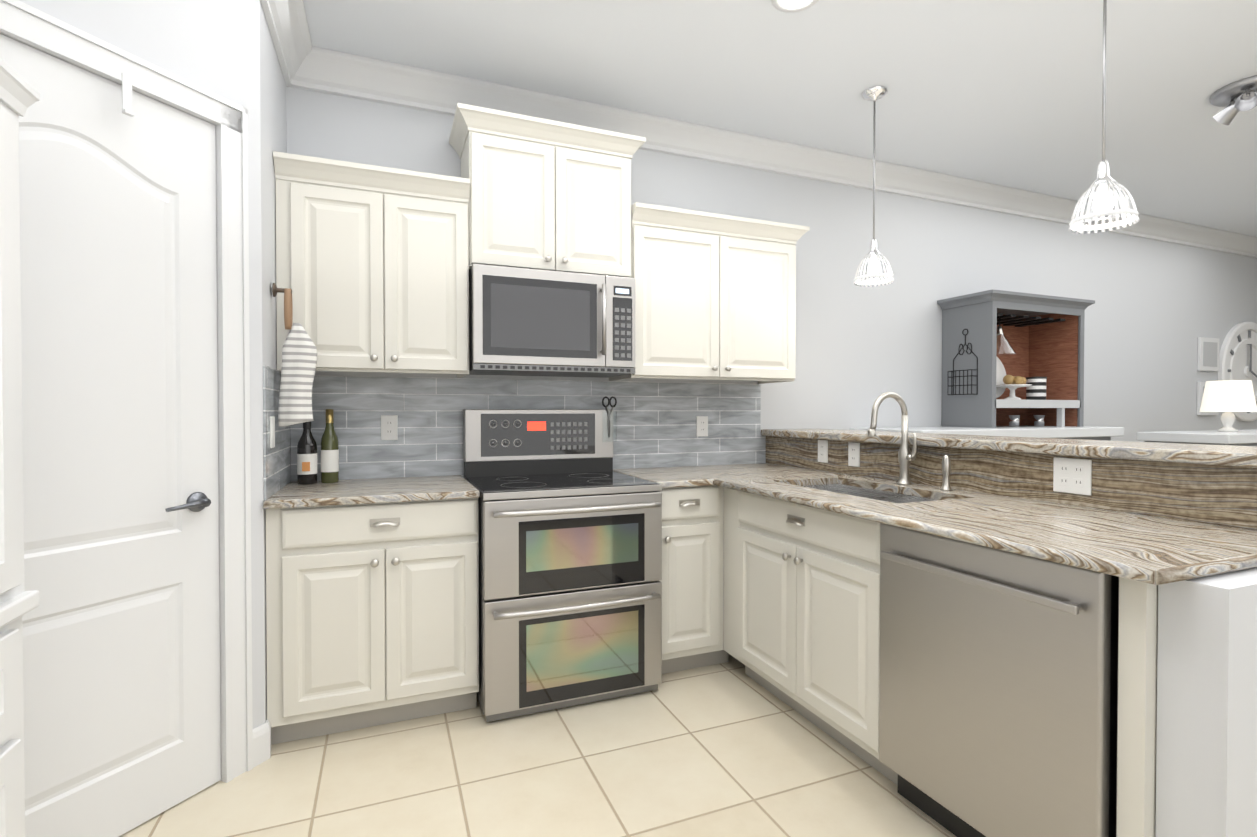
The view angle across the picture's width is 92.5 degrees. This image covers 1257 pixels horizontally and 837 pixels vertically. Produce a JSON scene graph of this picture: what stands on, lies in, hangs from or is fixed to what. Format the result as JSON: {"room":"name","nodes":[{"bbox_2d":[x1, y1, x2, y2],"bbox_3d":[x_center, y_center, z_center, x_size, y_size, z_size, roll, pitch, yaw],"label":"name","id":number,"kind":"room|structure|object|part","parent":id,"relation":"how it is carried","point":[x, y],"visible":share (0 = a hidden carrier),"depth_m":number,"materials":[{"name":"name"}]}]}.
{"room":"kitchen","nodes":[
{"label":"kitchen","id":0,"kind":"room"},
{"bbox_2d":[19,0,226,98],"bbox_3d":[-1.624,-0.196,1.651,0.720,2.850,0.660,0,1,-22],"label":"wall","id":1,"kind":"structure","parent":0,"point":[187,39],"depth_m":1.85,"materials":[{"name":"white paint"}]},
{"bbox_2d":[0,34,220,836],"bbox_3d":[-1.540,0.127,1.660,0.575,2.193,0.584,0,1,-22],"label":"pantry door","id":2,"kind":"structure","parent":1,"relation":"in","point":[121,621],"depth_m":1.75,"materials":[{"name":"white wood"}]},
{"bbox_2d":[0,0,252,782],"bbox_3d":[-1.543,0.084,1.664,0.182,2.290,0.960,0,1,23],"label":"door frame","id":3,"kind":"structure","parent":1,"relation":"attached to","point":[27,24],"depth_m":2.02,"materials":[{"name":"white wood"}]},
{"bbox_2d":[253,720,270,767],"bbox_3d":[3.520,1.158,2.113,10.607,0.130,4.948,0,1,-22],"label":"baseboard","id":4,"kind":"structure","parent":1,"relation":"attached to","point":[262,743],"depth_m":2.14,"materials":[{"name":"white wood"}]},
{"bbox_2d":[119,653,955,836],"bbox_3d":[3.524,1.253,2.116,10.900,0.060,5.250,0,1,-22],"label":"floor","id":5,"kind":"structure","parent":0,"point":[730,748],"depth_m":2.04,"materials":[{"name":"tile"}]},
{"bbox_2d":[0,58,39,836],"bbox_3d":[-0.955,0.298,-0.157,0.610,1.908,2.834,0,1,-22],"label":"hutch","id":6,"kind":"object","parent":5,"relation":"on","point":[19,95],"visible":1,"depth_m":1.16,"materials":[{"name":"white wood"}]},
{"bbox_2d":[266,498,478,744],"bbox_3d":[-1.063,0.768,2.571,0.753,0.899,0.652,0,1,-22],"label":"base cabinet","id":7,"kind":"object","parent":5,"relation":"on","point":[372,614],"visible":0.98,"depth_m":2.30,"materials":[{"name":"white wood"}]},
{"bbox_2d":[263,475,479,508],"bbox_3d":[-1.066,0.302,2.571,0.754,0.030,0.640,0,1,-22],"label":"countertop","id":8,"kind":"structure","parent":7,"relation":"on","point":[293,494],"depth_m":2.39,"materials":[{"name":"stone"}]},
{"bbox_2d":[297,421,317,484],"bbox_3d":[-1.405,0.138,2.631,0.079,0.296,0.084,0,1,-22],"label":"wine bottle","id":9,"kind":"object","parent":8,"relation":"on","point":[307,472],"visible":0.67,"depth_m":2.60,"materials":[{"name":"black glass"}]},
{"bbox_2d":[321,409,338,482],"bbox_3d":[-1.333,0.122,2.684,0.073,0.327,0.073,0,1,-22],"label":"wine bottle","id":10,"kind":"object","parent":8,"relation":"on","point":[329,456],"visible":1,"depth_m":2.66,"materials":[{"name":"green glass"}]},
{"bbox_2d":[463,396,661,721],"bbox_3d":[-0.320,0.551,2.801,0.789,1.328,0.760,0,1,-22],"label":"range","id":11,"kind":"object","parent":5,"relation":"on","point":[570,560],"visible":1,"depth_m":2.53,"materials":[{"name":"silver metal"}]},
{"bbox_2d":[659,485,727,673],"bbox_3d":[0.218,0.761,3.089,0.443,0.899,0.652,0,1,-22],"label":"base cabinet","id":12,"kind":"object","parent":5,"relation":"on","point":[692,577],"visible":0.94,"depth_m":2.81,"materials":[{"name":"white wood"}]},
{"bbox_2d":[723,488,730,651],"bbox_3d":[0.779,0.763,2.938,0.668,0.900,0.158,0,1,-22],"label":"base cabinet","id":13,"kind":"object","parent":5,"relation":"on","point":[727,492],"depth_m":2.86,"materials":[{"name":"white wood"}]},
{"bbox_2d":[727,489,870,762],"bbox_3d":[0.961,0.769,2.487,0.668,0.900,0.887,0,1,-22],"label":"base cabinet","id":14,"kind":"object","parent":5,"relation":"on","point":[801,626],"depth_m":2.30,"materials":[{"name":"white wood"}]},
{"bbox_2d":[850,289,1123,440],"bbox_3d":[2.400,0.189,4.003,1.840,2.020,0.576,0,1,-22],"label":"hutch","id":15,"kind":"object","parent":5,"relation":"on","point":[1012,364],"visible":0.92,"depth_m":4.14,"materials":[{"name":"grey wood"}]},
{"bbox_2d":[879,523,1118,836],"bbox_3d":[1.215,0.779,1.756,0.684,0.898,0.649,0,1,-22],"label":"dishwasher","id":16,"kind":"object","parent":5,"relation":"on","point":[998,694],"visible":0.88,"depth_m":1.56,"materials":[{"name":"silver metal"}]},
{"bbox_2d":[867,521,1157,836],"bbox_3d":[1.259,0.778,1.750,0.668,0.900,0.740,0,1,-22],"label":"surround panel","id":17,"kind":"object","parent":5,"relation":"on","point":[1138,601],"depth_m":1.31,"materials":[{"name":"white wood"}]},
{"bbox_2d":[613,463,1256,584],"bbox_3d":[0.811,0.405,2.386,1.020,0.230,2.392,0,1,-22],"label":"countertop","id":18,"kind":"structure","parent":17,"relation":"on","point":[1150,549],"depth_m":1.74,"materials":[{"name":"stone"}]},
{"bbox_2d":[804,484,936,502],"bbox_3d":[0.970,0.419,2.489,0.412,0.200,0.757,0,1,-22],"label":"sink","id":19,"kind":"object","parent":18,"relation":"in","point":[887,494],"depth_m":2.65,"materials":[{"name":"silver metal"}]},
{"bbox_2d":[867,392,916,484],"bbox_3d":[1.126,0.086,2.562,0.232,0.402,0.098,0,1,-22],"label":"faucet","id":20,"kind":"object","parent":18,"relation":"on","point":[906,456],"visible":1,"depth_m":2.59,"materials":[{"name":"silver metal"}]},
{"bbox_2d":[940,455,951,490],"bbox_3d":[1.277,0.218,2.419,0.044,0.142,0.044,0,1,-22],"label":"sprayer","id":21,"kind":"object","parent":18,"relation":"on","point":[946,465],"visible":1,"depth_m":2.41,"materials":[{"name":"silver metal"}]},
{"bbox_2d":[1137,429,1256,446],"bbox_3d":[4.333,0.643,4.177,1.750,1.108,0.480,0,1,-22],"label":"console table","id":22,"kind":"object","parent":5,"relation":"on","point":[1238,438],"visible":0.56,"depth_m":3.79,"materials":[{"name":"white"}]},
{"bbox_2d":[1200,380,1256,431],"bbox_3d":[4.085,-0.083,4.100,0.280,0.345,0.280,0,1,-22],"label":"table lamp","id":23,"kind":"object","parent":22,"relation":"on","point":[1227,397],"visible":0.98,"depth_m":4.02,"materials":[{"name":"white ceramic"}]},
{"bbox_2d":[247,40,1256,695],"bbox_3d":[2.974,-0.234,4.620,10.030,2.850,0.140,0,1,-22],"label":"wall","id":24,"kind":"structure","parent":0,"point":[1155,312],"depth_m":3.99,"materials":[{"name":"white paint"}]},
{"bbox_2d":[263,0,315,83],"bbox_3d":[-1.336,-1.559,2.361,0.115,0.140,0.549,0,1,-22],"label":"crown molding","id":25,"kind":"structure","parent":24,"relation":"attached to","point":[304,64],"depth_m":2.46,"materials":[{"name":"white wood"}]},
{"bbox_2d":[272,283,316,426],"bbox_3d":[-1.296,-0.245,2.344,0.149,0.554,0.061,0,1,-22],"label":"towel ring","id":26,"kind":"object","parent":24,"relation":"attached to","point":[299,357],"visible":1,"depth_m":2.32,"materials":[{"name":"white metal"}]},
{"bbox_2d":[278,323,316,426],"bbox_3d":[-1.289,-0.169,2.348,0.135,0.402,0.061,0,1,-22],"label":"towel","id":27,"kind":"object","parent":26,"relation":"hanging from","point":[299,352],"depth_m":2.32,"materials":[{"name":"white fabric"}]},
{"bbox_2d":[273,151,469,377],"bbox_3d":[-1.114,-0.625,2.678,0.752,0.851,0.384,0,1,-22],"label":"upper cabinet","id":28,"kind":"object","parent":24,"relation":"attached to","point":[372,267],"visible":1,"depth_m":2.53,"materials":[{"name":"white wood"}]},
{"bbox_2d":[263,365,765,499],"bbox_3d":[-0.235,0.106,2.918,2.558,0.614,0.617,0,1,-22],"label":"tile backsplash","id":29,"kind":"structure","parent":24,"relation":"attached to","point":[388,427],"depth_m":3.00,"materials":[{"name":"grey tile"}]},
{"bbox_2d":[270,416,274,447],"bbox_3d":[-1.339,0.051,2.266,0.008,0.118,0.074,0,1,-22],"label":"switch plate","id":30,"kind":"object","parent":29,"relation":"attached to","point":[272,418],"depth_m":2.25,"materials":[{"name":"white plastic"}]},
{"bbox_2d":[449,103,645,277],"bbox_3d":[-0.401,-1.030,2.961,0.892,0.691,0.384,0,1,-22],"label":"upper cabinet","id":31,"kind":"object","parent":24,"relation":"attached to","point":[548,194],"visible":0.96,"depth_m":2.80,"materials":[{"name":"white wood"}]},
{"bbox_2d":[468,264,634,377],"bbox_3d":[-0.388,-0.450,2.937,0.769,0.461,0.450,0,1,-22],"label":"microwave","id":32,"kind":"object","parent":31,"relation":"attached to","point":[528,322],"visible":1,"depth_m":2.76,"materials":[{"name":"silver metal"}]},
{"bbox_2d":[609,202,809,383],"bbox_3d":[0.446,-0.632,3.308,1.040,0.851,0.384,0,1,-22],"label":"upper cabinet","id":33,"kind":"object","parent":24,"relation":"attached to","point":[715,296],"visible":1,"depth_m":3.14,"materials":[{"name":"white wood"}]},
{"bbox_2d":[285,47,1256,257],"bbox_3d":[3.008,-1.586,4.479,9.758,0.140,0.115,0,1,-22],"label":"crown molding","id":34,"kind":"structure","parent":24,"relation":"attached to","point":[337,73],"depth_m":3.47,"materials":[{"name":"white wood"}]},
{"bbox_2d":[1197,337,1218,371],"bbox_3d":[5.245,-0.579,5.441,0.300,0.300,0.027,0,1,-22],"label":"picture frame","id":35,"kind":"object","parent":24,"relation":"attached to","point":[1208,355],"visible":1,"depth_m":5.42,"materials":[{"name":"white"}]},
{"bbox_2d":[1197,382,1218,414],"bbox_3d":[5.245,-0.179,5.446,0.300,0.300,0.027,0,1,-22],"label":"picture frame","id":36,"kind":"object","parent":24,"relation":"attached to","point":[1200,388],"visible":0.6,"depth_m":5.39,"materials":[{"name":"white"}]},
{"bbox_2d":[1218,322,1256,420],"bbox_3d":[5.851,-0.442,5.678,0.940,0.940,0.046,0,1,-22],"label":"wall clock","id":37,"kind":"object","parent":24,"relation":"attached to","point":[1238,356],"visible":0.81,"depth_m":5.63,"materials":[{"name":"white"}]},
{"bbox_2d":[303,0,1256,236],"bbox_3d":[3.524,-1.667,2.079,10.900,0.080,5.250,0,1,-22],"label":"ceiling","id":38,"kind":"structure","parent":0,"point":[1007,93],"depth_m":2.83,"materials":[{"name":"white paint"}]},
{"bbox_2d":[771,0,818,12],"bbox_3d":[0.647,-1.624,2.314,0.190,0.010,0.190,0,1,-22],"label":"recessed light","id":39,"kind":"object","parent":38,"relation":"in","point":[790,6],"visible":1,"depth_m":2.36,"materials":[{"name":"white"}]},
{"bbox_2d":[853,86,893,286],"bbox_3d":[1.235,-1.161,3.026,0.194,0.954,0.194,0,1,-22],"label":"pendant light","id":40,"kind":"object","parent":38,"relation":"hanging from","point":[873,260],"visible":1,"depth_m":3.01,"materials":[{"name":"white glass"}]},
{"bbox_3d":[1.235,-0.767,3.031,0.060,0.098,0.058,0,1,-22],"label":"bulb","id":41,"kind":"part","parent":40,"relation":"part of","materials":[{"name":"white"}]},
{"bbox_2d":[1068,0,1139,233],"bbox_3d":[1.627,-1.143,2.058,0.194,0.964,0.194,0,1,-22],"label":"pendant light","id":42,"kind":"object","parent":38,"relation":"hanging from","point":[1103,195],"visible":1,"depth_m":2.05,"materials":[{"name":"white glass"}]},
{"bbox_3d":[1.627,-0.745,2.063,0.060,0.098,0.058,0,1,-22],"label":"bulb","id":43,"kind":"part","parent":42,"relation":"part of","materials":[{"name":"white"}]},
{"bbox_2d":[1210,75,1256,124],"bbox_3d":[3.074,-1.566,2.982,0.280,0.142,0.280,0,1,-22],"label":"track light","id":44,"kind":"object","parent":38,"relation":"attached to","point":[1234,98],"visible":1,"depth_m":2.97,"materials":[{"name":"silver metal"}]},
{"bbox_2d":[774,464,1256,836],"bbox_3d":[1.074,0.669,2.466,0.755,1.099,2.449,0,1,-22],"label":"wall","id":45,"kind":"structure","parent":0,"point":[1206,766],"depth_m":1.23,"materials":[{"name":"white paint"}]},
{"bbox_2d":[761,429,1256,530],"bbox_3d":[1.469,0.183,2.592,0.425,0.208,2.498,0,1,-22],"label":"bar","id":46,"kind":"object","parent":45,"relation":"on","point":[1209,484],"visible":1,"depth_m":2.06,"materials":[{"name":"brown stone"}]}
]}

